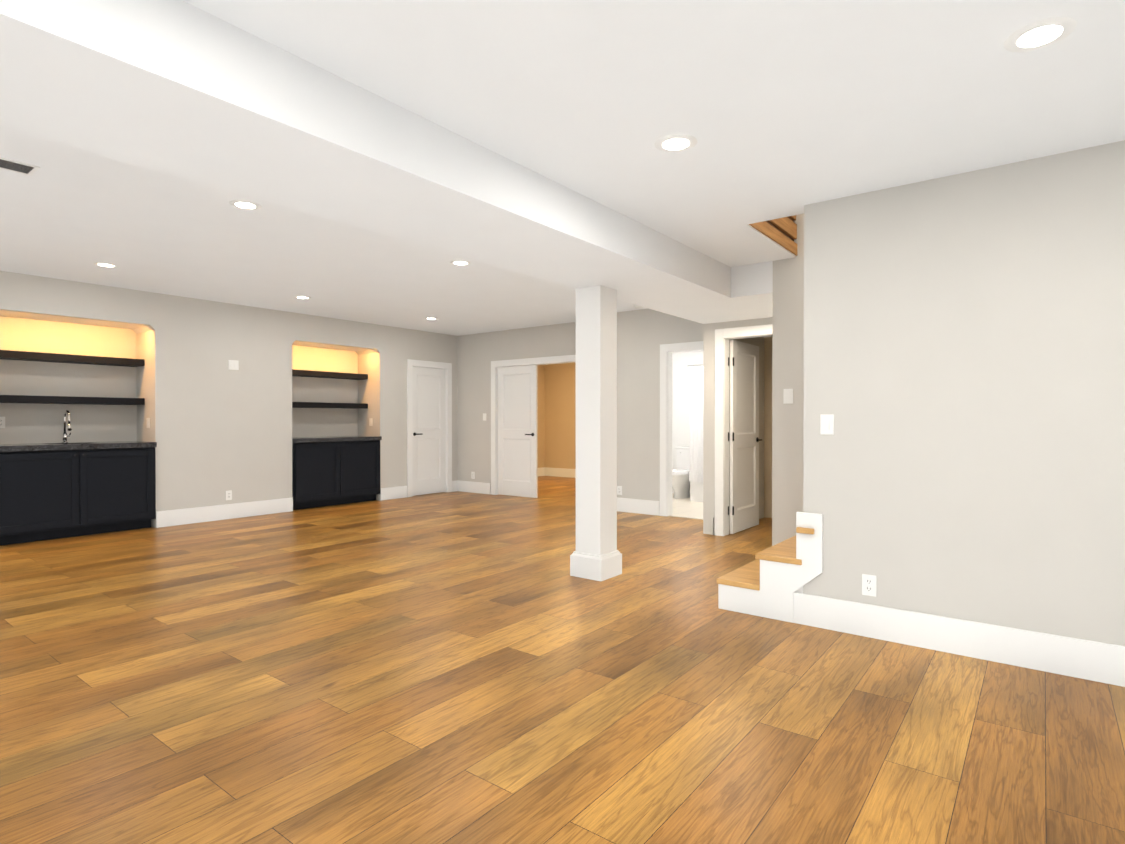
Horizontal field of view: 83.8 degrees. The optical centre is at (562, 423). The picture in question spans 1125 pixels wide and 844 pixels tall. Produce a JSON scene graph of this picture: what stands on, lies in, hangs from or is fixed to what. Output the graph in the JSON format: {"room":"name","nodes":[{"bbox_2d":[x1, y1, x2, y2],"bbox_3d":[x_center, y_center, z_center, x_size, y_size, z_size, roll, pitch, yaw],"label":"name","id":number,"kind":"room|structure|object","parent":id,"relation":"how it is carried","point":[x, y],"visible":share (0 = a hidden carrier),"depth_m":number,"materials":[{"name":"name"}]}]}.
{"room":"finished basement","nodes":[
{"label":"finished basement","id":0,"kind":"room"},
{"bbox_2d":[0,271,457,527],"bbox_3d":[-5.849,-0.134,5.734,0.670,2.600,12.790,0,0,38],"label":"wall","id":1,"kind":"structure","parent":0,"point":[217,430],"depth_m":7.34,"materials":[{"name":"beige paint"}]},
{"bbox_2d":[0,417,4,427],"bbox_3d":[-5.664,-0.008,6.319,0.010,0.115,0.072,0,0,38],"label":"outlet","id":2,"kind":"object","parent":1,"relation":"attached to","point":[2,422],"visible":1,"depth_m":6.33,"materials":[{"name":"white plastic"}]},
{"bbox_2d":[0,350,144,366],"bbox_3d":[-5.260,-0.682,6.634,0.256,0.075,1.386,0,0,38],"label":"shelf","id":3,"kind":"object","parent":1,"relation":"attached to","point":[55,357],"visible":1,"depth_m":6.57,"materials":[{"name":"black wood"}]},
{"bbox_2d":[0,395,144,404],"bbox_3d":[-5.260,-0.242,6.636,0.256,0.075,1.386,0,0,38],"label":"shelf","id":4,"kind":"object","parent":1,"relation":"attached to","point":[64,400],"visible":1,"depth_m":6.56,"materials":[{"name":"black wood"}]},
{"bbox_2d":[146,418,149,427],"bbox_3d":[-4.666,-0.002,7.053,0.072,0.115,0.012,0,0,38],"label":"light switch","id":5,"kind":"object","parent":1,"relation":"attached to","point":[148,422],"visible":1,"depth_m":7.04,"materials":[{"name":"white plastic"}]},
{"bbox_2d":[226,490,231,499],"bbox_3d":[-4.023,0.870,7.559,0.010,0.115,0.072,0,0,38],"label":"electrical outlet","id":6,"kind":"object","parent":1,"relation":"attached to","point":[229,495],"visible":1,"depth_m":7.56,"materials":[{"name":"white plastic"}]},
{"bbox_2d":[228,360,238,369],"bbox_3d":[-3.985,-0.705,7.597,0.012,0.115,0.118,0,0,38],"label":"light switch","id":7,"kind":"object","parent":1,"relation":"attached to","point":[233,364],"visible":1,"depth_m":7.60,"materials":[{"name":"white plastic"}]},
{"bbox_2d":[292,369,367,379],"bbox_3d":[-3.449,-0.695,8.991,0.256,0.075,1.359,0,0,38],"label":"shelf","id":8,"kind":"object","parent":1,"relation":"attached to","point":[322,374],"visible":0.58,"depth_m":8.97,"materials":[{"name":"black wood"}]},
{"bbox_2d":[292,402,367,408],"bbox_3d":[-3.449,-0.255,8.994,0.256,0.075,1.359,0,0,38],"label":"shelf","id":9,"kind":"object","parent":1,"relation":"attached to","point":[329,405],"visible":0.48,"depth_m":8.93,"materials":[{"name":"black wood"}]},
{"bbox_2d":[369,418,372,425],"bbox_3d":[-2.879,-0.015,9.412,0.072,0.115,0.012,0,0,38],"label":"light switch","id":10,"kind":"object","parent":1,"relation":"attached to","point":[370,421],"visible":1,"depth_m":9.40,"materials":[{"name":"white plastic"}]},
{"bbox_2d":[413,367,445,495],"bbox_3d":[-2.155,0.124,10.060,0.147,2.019,0.704,0,0,38],"label":"door leaf","id":11,"kind":"structure","parent":1,"relation":"in","point":[429,440],"depth_m":10.06,"materials":[{"name":"white wood"}]},
{"bbox_2d":[407,359,451,496],"bbox_3d":[-2.155,0.076,10.060,0.118,2.130,0.910,0,0,38],"label":"door frame","id":12,"kind":"structure","parent":1,"relation":"attached to","point":[411,364],"depth_m":9.98,"materials":[{"name":"white wood"}]},
{"bbox_2d":[156,467,1124,686],"bbox_3d":[-0.418,1.088,3.593,11.900,0.180,15.600,0,0,38],"label":"baseboard","id":13,"kind":"structure","parent":1,"relation":"attached to","point":[1101,662],"depth_m":3.30,"materials":[{"name":"white wood"}]},
{"bbox_2d":[0,127,647,335],"bbox_3d":[-3.894,-1.476,4.225,5.660,0.100,12.790,0,0,38],"label":"ceiling","id":14,"kind":"structure","parent":0,"point":[69,213],"depth_m":5.36,"materials":[{"name":"white paint"}]},
{"bbox_2d":[0,157,39,175],"bbox_3d":[-3.088,-1.418,3.386,0.190,0.006,0.380,0,0,38],"label":"ceiling vent","id":15,"kind":"object","parent":14,"relation":"in","point":[18,167],"visible":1,"depth_m":3.47,"materials":[{"name":"white metal"}]},
{"bbox_2d":[93,262,118,267],"bbox_3d":[-4.130,-1.429,5.674,0.190,0.006,0.190,0,0,38],"label":"recessed light","id":16,"kind":"object","parent":14,"relation":"in","point":[103,264],"visible":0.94,"depth_m":5.66,"materials":[{"name":"white"}]},
{"bbox_2d":[229,200,260,209],"bbox_3d":[-2.068,-1.420,4.090,0.190,0.006,0.190,0,0,38],"label":"recessed light","id":17,"kind":"object","parent":14,"relation":"in","point":[245,204],"visible":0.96,"depth_m":4.07,"materials":[{"name":"white"}]},
{"bbox_2d":[294,296,311,298],"bbox_3d":[-2.973,-1.438,7.181,0.190,0.006,0.190,0,0,38],"label":"recessed light","id":18,"kind":"object","parent":14,"relation":"in","point":[302,297],"visible":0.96,"depth_m":7.17,"materials":[{"name":"white"}]},
{"bbox_2d":[450,260,470,265],"bbox_3d":[-0.911,-1.429,5.597,0.190,0.006,0.190,0,0,38],"label":"recessed light","id":19,"kind":"object","parent":14,"relation":"in","point":[459,262],"visible":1,"depth_m":5.57,"materials":[{"name":"white"}]},
{"bbox_2d":[0,0,772,323],"bbox_3d":[-1.200,-1.264,2.157,1.133,0.500,12.790,0,0,38],"label":"soffit","id":20,"kind":"structure","parent":0,"point":[178,88],"depth_m":2.40,"materials":[{"name":"white paint"}]},
{"bbox_2d":[457,322,572,482],"bbox_3d":[-0.661,-0.157,9.737,2.680,2.600,0.120,0,0,38],"label":"wall","id":21,"kind":"structure","parent":0,"point":[478,353],"depth_m":10.14,"materials":[{"name":"beige paint"}]},
{"bbox_2d":[498,365,537,497],"bbox_3d":[-0.706,0.126,9.758,0.799,2.019,0.147,0,0,38],"label":"door leaf","id":22,"kind":"structure","parent":21,"relation":"in","point":[517,430],"depth_m":9.73,"materials":[{"name":"white wood"}]},
{"bbox_2d":[491,355,575,494],"bbox_3d":[-0.376,0.079,9.519,1.820,2.130,0.156,0,0,38],"label":"door frame","id":23,"kind":"structure","parent":21,"relation":"attached to","point":[495,365],"depth_m":9.96,"materials":[{"name":"white wood"}]},
{"bbox_2d":[538,365,544,467],"bbox_3d":[-1.352,-0.171,12.235,0.120,2.600,3.000,0,0,38],"label":"wall","id":24,"kind":"structure","parent":0,"point":[541,368],"depth_m":13.32,"materials":[{"name":"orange paint"}]},
{"bbox_2d":[545,363,575,468],"bbox_3d":[0.913,-0.172,12.475,3.580,2.600,0.120,0,0,38],"label":"wall","id":25,"kind":"structure","parent":0,"point":[556,415],"depth_m":13.13,"materials":[{"name":"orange paint"}]},
{"bbox_2d":[0,476,1124,843],"bbox_3d":[-0.397,1.207,3.703,12.400,0.060,16.200,0,0,38],"label":"floor","id":26,"kind":"structure","parent":0,"point":[456,668],"depth_m":2.65,"materials":[{"name":"brown wood"}]},
{"bbox_2d":[0,449,91,545],"bbox_3d":[-5.323,0.715,6.295,0.578,0.895,0.759,0,0,38],"label":"base cabinet","id":27,"kind":"object","parent":26,"relation":"on","point":[49,491],"depth_m":6.15,"materials":[{"name":"black wood"}]},
{"bbox_2d":[0,441,155,448],"bbox_3d":[-5.128,0.239,6.538,0.588,0.055,1.390,0,0,38],"label":"countertop","id":28,"kind":"structure","parent":27,"relation":"on","point":[74,445],"depth_m":6.41,"materials":[{"name":"grey stone"}]},
{"bbox_2d":[62,410,71,442],"bbox_3d":[-5.219,0.036,6.631,0.193,0.347,0.094,0,0,38],"label":"faucet","id":29,"kind":"object","parent":28,"relation":"on","point":[65,435],"visible":1,"depth_m":6.64,"materials":[{"name":"silver metal"}]},
{"bbox_2d":[88,445,156,534],"bbox_3d":[-4.941,0.712,6.792,0.578,0.895,0.759,0,0,38],"label":"base cabinet","id":30,"kind":"object","parent":26,"relation":"on","point":[121,478],"depth_m":6.67,"materials":[{"name":"black wood"}]},
{"bbox_2d":[292,440,347,509],"bbox_3d":[-3.508,0.702,8.657,0.578,0.895,0.746,0,0,38],"label":"base cabinet","id":31,"kind":"object","parent":26,"relation":"on","point":[332,470],"depth_m":8.49,"materials":[{"name":"black wood"}]},
{"bbox_2d":[292,436,381,439],"bbox_3d":[-3.317,0.225,8.895,0.588,0.055,1.363,0,0,38],"label":"countertop","id":32,"kind":"structure","parent":31,"relation":"on","point":[328,437],"depth_m":8.79,"materials":[{"name":"grey stone"}]},
{"bbox_2d":[348,440,379,503],"bbox_3d":[-3.134,0.699,9.144,0.578,0.895,0.746,0,0,38],"label":"base cabinet","id":33,"kind":"object","parent":26,"relation":"on","point":[363,455],"depth_m":9.04,"materials":[{"name":"black wood"}]},
{"bbox_2d":[570,285,621,580],"bbox_3d":[0.260,0.071,4.831,0.290,2.200,0.290,0,0,38],"label":"column","id":34,"kind":"structure","parent":26,"relation":"on","point":[596,555],"depth_m":4.74,"materials":[{"name":"white paint"}]},
{"bbox_2d":[669,493,702,519],"bbox_3d":[1.810,1.145,8.767,2.130,0.008,2.180,0,0,38],"label":"bathroom tile floor","id":35,"kind":"structure","parent":26,"relation":"on","point":[685,508],"depth_m":8.39,"materials":[{"name":"white tile"}]},
{"bbox_2d":[672,446,689,498],"bbox_3d":[1.827,0.757,9.584,0.420,0.775,0.820,0,0,38],"label":"toilet","id":36,"kind":"object","parent":35,"relation":"on","point":[680,482],"visible":0.65,"depth_m":9.45,"materials":[{"name":"white ceramic"}]},
{"bbox_2d":[690,481,702,501],"bbox_3d":[2.579,0.887,9.070,1.240,0.520,0.740,0,0,38],"label":"bathtub","id":37,"kind":"object","parent":35,"relation":"on","point":[696,491],"visible":0.17,"depth_m":9.09,"materials":[{"name":"white ceramic"}]},
{"bbox_2d":[717,527,813,590],"bbox_3d":[2.731,-0.151,3.360,3.526,2.660,1.210,0,0,38],"label":"staircase","id":38,"kind":"structure","parent":26,"relation":"on","point":[746,576],"depth_m":3.93,"materials":[{"name":"brown wood"}]},
{"bbox_2d":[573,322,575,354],"bbox_3d":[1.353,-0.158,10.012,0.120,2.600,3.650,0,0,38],"label":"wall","id":39,"kind":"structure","parent":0,"point":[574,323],"depth_m":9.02,"materials":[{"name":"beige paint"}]},
{"bbox_2d":[182,0,1124,266],"bbox_3d":[0.486,-1.298,-0.677,5.680,0.100,10.350,0,0,38],"label":"ceiling","id":40,"kind":"structure","parent":0,"point":[780,108],"depth_m":2.36,"materials":[{"name":"white paint"}]},
{"bbox_2d":[655,134,696,151],"bbox_3d":[0.513,-1.263,2.839,0.190,0.006,0.190,0,0,38],"label":"recessed light","id":41,"kind":"object","parent":40,"relation":"in","point":[676,142],"visible":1,"depth_m":2.83,"materials":[{"name":"white"}]},
{"bbox_2d":[1004,17,1076,51],"bbox_3d":[1.552,-1.259,2.041,0.190,0.006,0.190,0,0,38],"label":"recessed light","id":42,"kind":"object","parent":40,"relation":"in","point":[1040,34],"visible":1,"depth_m":2.03,"materials":[{"name":"white"}]},
{"bbox_2d":[617,309,700,500],"bbox_3d":[1.170,-0.147,7.927,2.130,2.600,0.120,0,0,38],"label":"wall","id":43,"kind":"structure","parent":0,"point":[643,335],"depth_m":7.98,"materials":[{"name":"beige paint"}]},
{"bbox_2d":[617,486,621,494],"bbox_3d":[0.743,0.877,8.179,0.072,0.115,0.010,0,0,38],"label":"electrical outlet","id":44,"kind":"object","parent":43,"relation":"attached to","point":[619,490],"visible":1,"depth_m":8.18,"materials":[{"name":"white plastic"}]},
{"bbox_2d":[660,341,702,515],"bbox_3d":[1.638,0.090,7.569,0.960,2.130,0.156,0,0,38],"label":"door frame","id":45,"kind":"structure","parent":43,"relation":"attached to","point":[667,351],"depth_m":7.77,"materials":[{"name":"white wood"}]},
{"bbox_2d":[672,351,702,492],"bbox_3d":[2.511,-0.156,9.672,2.070,2.600,0.120,0,0,38],"label":"wall","id":46,"kind":"structure","parent":0,"point":[680,409],"depth_m":10.05,"materials":[{"name":"white paint"}]},
{"bbox_2d":[701,323,763,534],"bbox_3d":[2.492,-0.146,7.801,0.120,2.600,3.170,0,0,38],"label":"wall","id":47,"kind":"structure","parent":0,"point":[707,330],"depth_m":6.57,"materials":[{"name":"beige paint"}]},
{"bbox_2d":[687,364,702,481],"bbox_3d":[2.321,0.003,8.746,1.257,1.692,0.032,0,0,38],"label":"shower curtain","id":48,"kind":"object","parent":47,"relation":"attached to","point":[695,424],"visible":0.31,"depth_m":9.05,"materials":[{"name":"white fabric"}]},
{"bbox_2d":[714,317,772,534],"bbox_3d":[2.012,0.063,6.247,1.013,2.200,0.120,0,0,38],"label":"wall","id":49,"kind":"structure","parent":0,"point":[745,323],"depth_m":6.41,"materials":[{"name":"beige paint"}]},
{"bbox_2d":[715,324,772,535],"bbox_3d":[2.002,0.098,6.255,0.960,2.130,0.156,0,0,38],"label":"door frame","id":50,"kind":"structure","parent":49,"relation":"attached to","point":[723,337],"depth_m":6.45,"materials":[{"name":"white wood"}]},
{"bbox_2d":[764,336,771,517],"bbox_3d":[2.544,-0.141,6.840,1.133,2.600,1.470,0,0,38],"label":"wall","id":51,"kind":"structure","parent":0,"point":[768,427],"depth_m":7.65,"materials":[{"name":"beige paint"}]},
{"bbox_2d":[730,340,761,533],"bbox_3d":[1.984,0.142,6.822,0.147,2.019,0.769,0,0,38],"label":"closet door leaf","id":52,"kind":"structure","parent":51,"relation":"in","point":[744,436],"depth_m":6.78,"materials":[{"name":"white painted wood"}]},
{"bbox_2d":[749,215,797,255],"bbox_3d":[1.466,-1.493,4.451,0.085,0.408,1.020,0,0,38],"label":"header beam","id":53,"kind":"structure","parent":0,"point":[782,232],"depth_m":4.57,"materials":[{"name":"brown wood"}]},
{"bbox_2d":[772,140,1124,645],"bbox_3d":[3.418,-1.369,2.934,5.270,5.100,1.290,0,0,38],"label":"wall","id":54,"kind":"structure","parent":0,"point":[964,358],"depth_m":3.18,"materials":[{"name":"beige paint"}]},
{"bbox_2d":[718,512,822,622],"bbox_3d":[1.247,0.849,3.796,0.628,0.655,0.032,0,0,38],"label":"trim","id":55,"kind":"structure","parent":54,"relation":"attached to","point":[780,585],"depth_m":3.73,"materials":[{"name":"white wood"}]},
{"bbox_2d":[783,389,792,403],"bbox_3d":[1.754,-0.209,4.873,0.072,0.115,0.012,0,0,38],"label":"light switch","id":56,"kind":"object","parent":54,"relation":"attached to","point":[787,396],"visible":1,"depth_m":4.87,"materials":[{"name":"white plastic"}]},
{"bbox_2d":[820,414,833,434],"bbox_3d":[1.512,0.008,3.584,0.072,0.115,0.012,0,0,38],"label":"light switch","id":57,"kind":"object","parent":54,"relation":"attached to","point":[826,424],"visible":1,"depth_m":3.58,"materials":[{"name":"white plastic"}]},
{"bbox_2d":[862,574,876,596],"bbox_3d":[1.690,0.893,3.455,0.072,0.115,0.010,0,0,38],"label":"outlet","id":58,"kind":"object","parent":54,"relation":"attached to","point":[869,585],"visible":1,"depth_m":3.45,"materials":[{"name":"white plastic"}]}
]}

